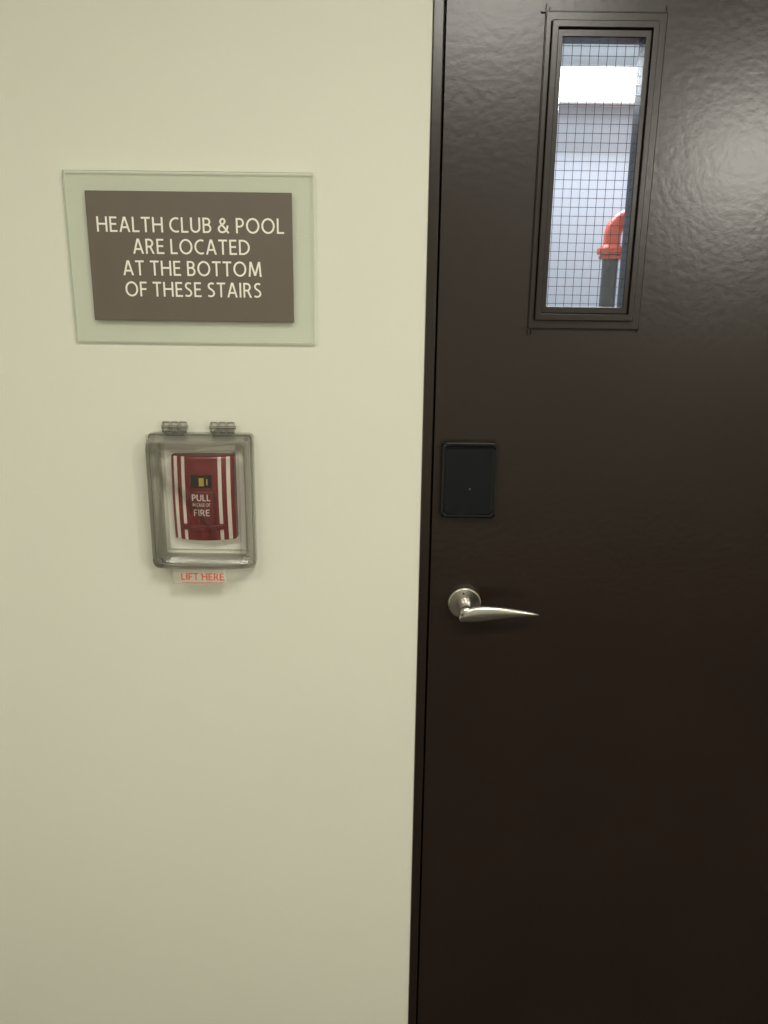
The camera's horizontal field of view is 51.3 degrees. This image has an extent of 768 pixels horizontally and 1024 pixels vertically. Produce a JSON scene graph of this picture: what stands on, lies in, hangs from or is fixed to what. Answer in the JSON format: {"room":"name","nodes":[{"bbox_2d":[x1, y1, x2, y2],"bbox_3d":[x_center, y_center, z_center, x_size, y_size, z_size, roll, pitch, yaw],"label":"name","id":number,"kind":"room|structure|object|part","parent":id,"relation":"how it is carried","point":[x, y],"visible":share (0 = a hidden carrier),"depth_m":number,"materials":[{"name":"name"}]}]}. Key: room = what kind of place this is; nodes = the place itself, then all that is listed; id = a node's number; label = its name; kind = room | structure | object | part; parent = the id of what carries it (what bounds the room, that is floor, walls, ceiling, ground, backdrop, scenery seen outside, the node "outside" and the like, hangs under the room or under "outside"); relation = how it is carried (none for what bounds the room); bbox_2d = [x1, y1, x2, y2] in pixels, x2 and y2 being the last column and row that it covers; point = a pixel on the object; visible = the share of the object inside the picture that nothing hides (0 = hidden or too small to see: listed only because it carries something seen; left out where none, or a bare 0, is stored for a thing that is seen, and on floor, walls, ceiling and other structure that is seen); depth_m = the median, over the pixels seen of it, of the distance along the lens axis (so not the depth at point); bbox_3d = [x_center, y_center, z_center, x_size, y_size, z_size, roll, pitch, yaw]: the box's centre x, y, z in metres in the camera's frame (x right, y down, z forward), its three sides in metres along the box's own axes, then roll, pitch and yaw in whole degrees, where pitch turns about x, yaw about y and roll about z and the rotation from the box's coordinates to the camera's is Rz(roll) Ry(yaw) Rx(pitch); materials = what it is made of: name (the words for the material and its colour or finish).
{"room":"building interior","nodes":[
{"label":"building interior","id":0,"kind":"room"},
{"bbox_2d":[0,0,432,1023],"bbox_3d":[0.401,-0.068,1.411,5.200,2.550,0.140,1,15,0],"label":"wall","id":1,"kind":"structure","parent":0,"point":[207,789],"depth_m":1.37,"materials":[{"name":"beige paint"}]},
{"bbox_2d":[62,170,314,342],"bbox_3d":[-0.298,-0.393,1.243,0.379,0.252,0.016,1,15,0],"label":"wall sign","id":2,"kind":"object","parent":1,"relation":"attached to","point":[155,255],"visible":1,"depth_m":1.24,"materials":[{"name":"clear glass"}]},
{"bbox_2d":[145,421,256,583],"bbox_3d":[-0.302,-0.012,1.318,0.173,0.269,0.073,1,15,0],"label":"cover","id":3,"kind":"object","parent":1,"relation":"attached to","point":[191,565],"visible":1,"depth_m":1.33,"materials":[{"name":"clear plastic"}]},
{"bbox_2d":[164,443,246,549],"bbox_3d":[-0.300,-0.019,1.328,0.132,0.185,0.049,1,15,0],"label":"alarm pull station","id":4,"kind":"object","parent":1,"relation":"attached to","point":[205,507],"visible":0.99,"depth_m":1.32,"materials":[{"name":"red"}]},
{"bbox_3d":[-0.298,-0.023,1.304,0.030,0.011,0.001,1,15,0],"label":"label pull","id":5,"kind":"part","parent":4,"relation":"part of","materials":[{"name":"beige paint"}]},
{"bbox_3d":[-0.298,-0.061,1.300,0.039,0.002,0.005,1,15,0],"label":"key trim","id":6,"kind":"part","parent":4,"relation":"part of","materials":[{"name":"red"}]},
{"bbox_3d":[-0.298,-0.003,1.314,0.041,0.064,0.010,1,15,0],"label":"handle plate","id":7,"kind":"part","parent":4,"relation":"part of","materials":[{"name":"red"}]},
{"bbox_2d":[408,0,444,1023],"bbox_3d":[0.537,0.133,1.444,0.953,2.149,0.104,1,15,0],"label":"trim","id":8,"kind":"structure","parent":1,"relation":"attached to","point":[438,5],"depth_m":1.33,"materials":[{"name":"black paint"}]},
{"bbox_2d":[416,0,767,1023],"bbox_3d":[0.537,0.153,1.393,0.914,2.122,0.107,1,15,0],"label":"leaf","id":9,"kind":"object","parent":1,"relation":"attached to","point":[594,838],"depth_m":1.39,"materials":[{"name":"brown paint"}]},
{"bbox_2d":[439,441,498,517],"bbox_3d":[0.141,-0.053,1.333,0.093,0.128,0.025,1,15,0],"label":"card reader","id":10,"kind":"object","parent":9,"relation":"attached to","point":[468,475],"visible":1,"depth_m":1.32,"materials":[{"name":"black plastic"}]},
{"bbox_3d":[0.186,0.166,1.374,0.151,0.059,0.062,1,15,0],"label":"door handle","id":11,"kind":"part","parent":9,"relation":"part of","materials":[{"name":"silver metal"}]},
{"bbox_3d":[0.194,0.174,1.350,0.135,0.031,0.014,2,15,3],"label":"lever","id":12,"kind":"part","parent":9,"relation":"part of","materials":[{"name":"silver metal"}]},
{"bbox_2d":[528,11,667,329],"bbox_3d":[0.320,-0.510,1.227,0.175,0.448,0.041,1,15,0],"label":"window","id":13,"kind":"structure","parent":9,"relation":"attached to","point":[647,30],"depth_m":1.21,"materials":[{"name":"black paint"}]},
{"bbox_2d":[546,42,640,306],"bbox_3d":[0.319,-0.513,1.236,0.120,0.380,0.001,1,15,0],"label":"wire mesh","id":14,"kind":"object","parent":13,"relation":"attached to","point":[598,56],"visible":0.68,"depth_m":1.23,"materials":[{"name":"grey metal"}]},
{"bbox_2d":[521,3,668,335],"bbox_3d":[0.316,-0.508,1.218,0.187,0.469,0.005,1,15,0],"label":"beads","id":15,"kind":"object","parent":13,"relation":"attached to","point":[667,7],"visible":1,"depth_m":1.21,"materials":[{"name":"black paint"}]},
{"bbox_2d":[546,44,638,306],"bbox_3d":[0.806,-0.517,2.967,2.800,2.600,0.100,1,15,0],"label":"wall","id":16,"kind":"structure","parent":0,"point":[577,52],"depth_m":2.75,"materials":[{"name":"white paint"}]},
{"bbox_2d":[559,65,636,106],"bbox_3d":[0.767,-1.400,2.622,1.200,0.115,0.095,1,15,0],"label":"fluorescent light","id":17,"kind":"object","parent":16,"relation":"attached to","point":[565,99],"visible":0.21,"depth_m":2.59,"materials":[{"name":"white plastic"}]},
{"bbox_3d":[0.382,1.481,0.780,5.400,0.100,5.500,1,15,0],"label":"floor","id":18,"kind":"structure","parent":0,"visible":0},
{"bbox_2d":[597,210,624,306],"bbox_3d":[1.425,-0.039,2.681,1.551,1.844,0.086,1,15,0],"label":"standpipe","id":19,"kind":"object","parent":18,"relation":"on","point":[609,290],"visible":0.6,"depth_m":2.46,"materials":[{"name":"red metal"}]}
]}

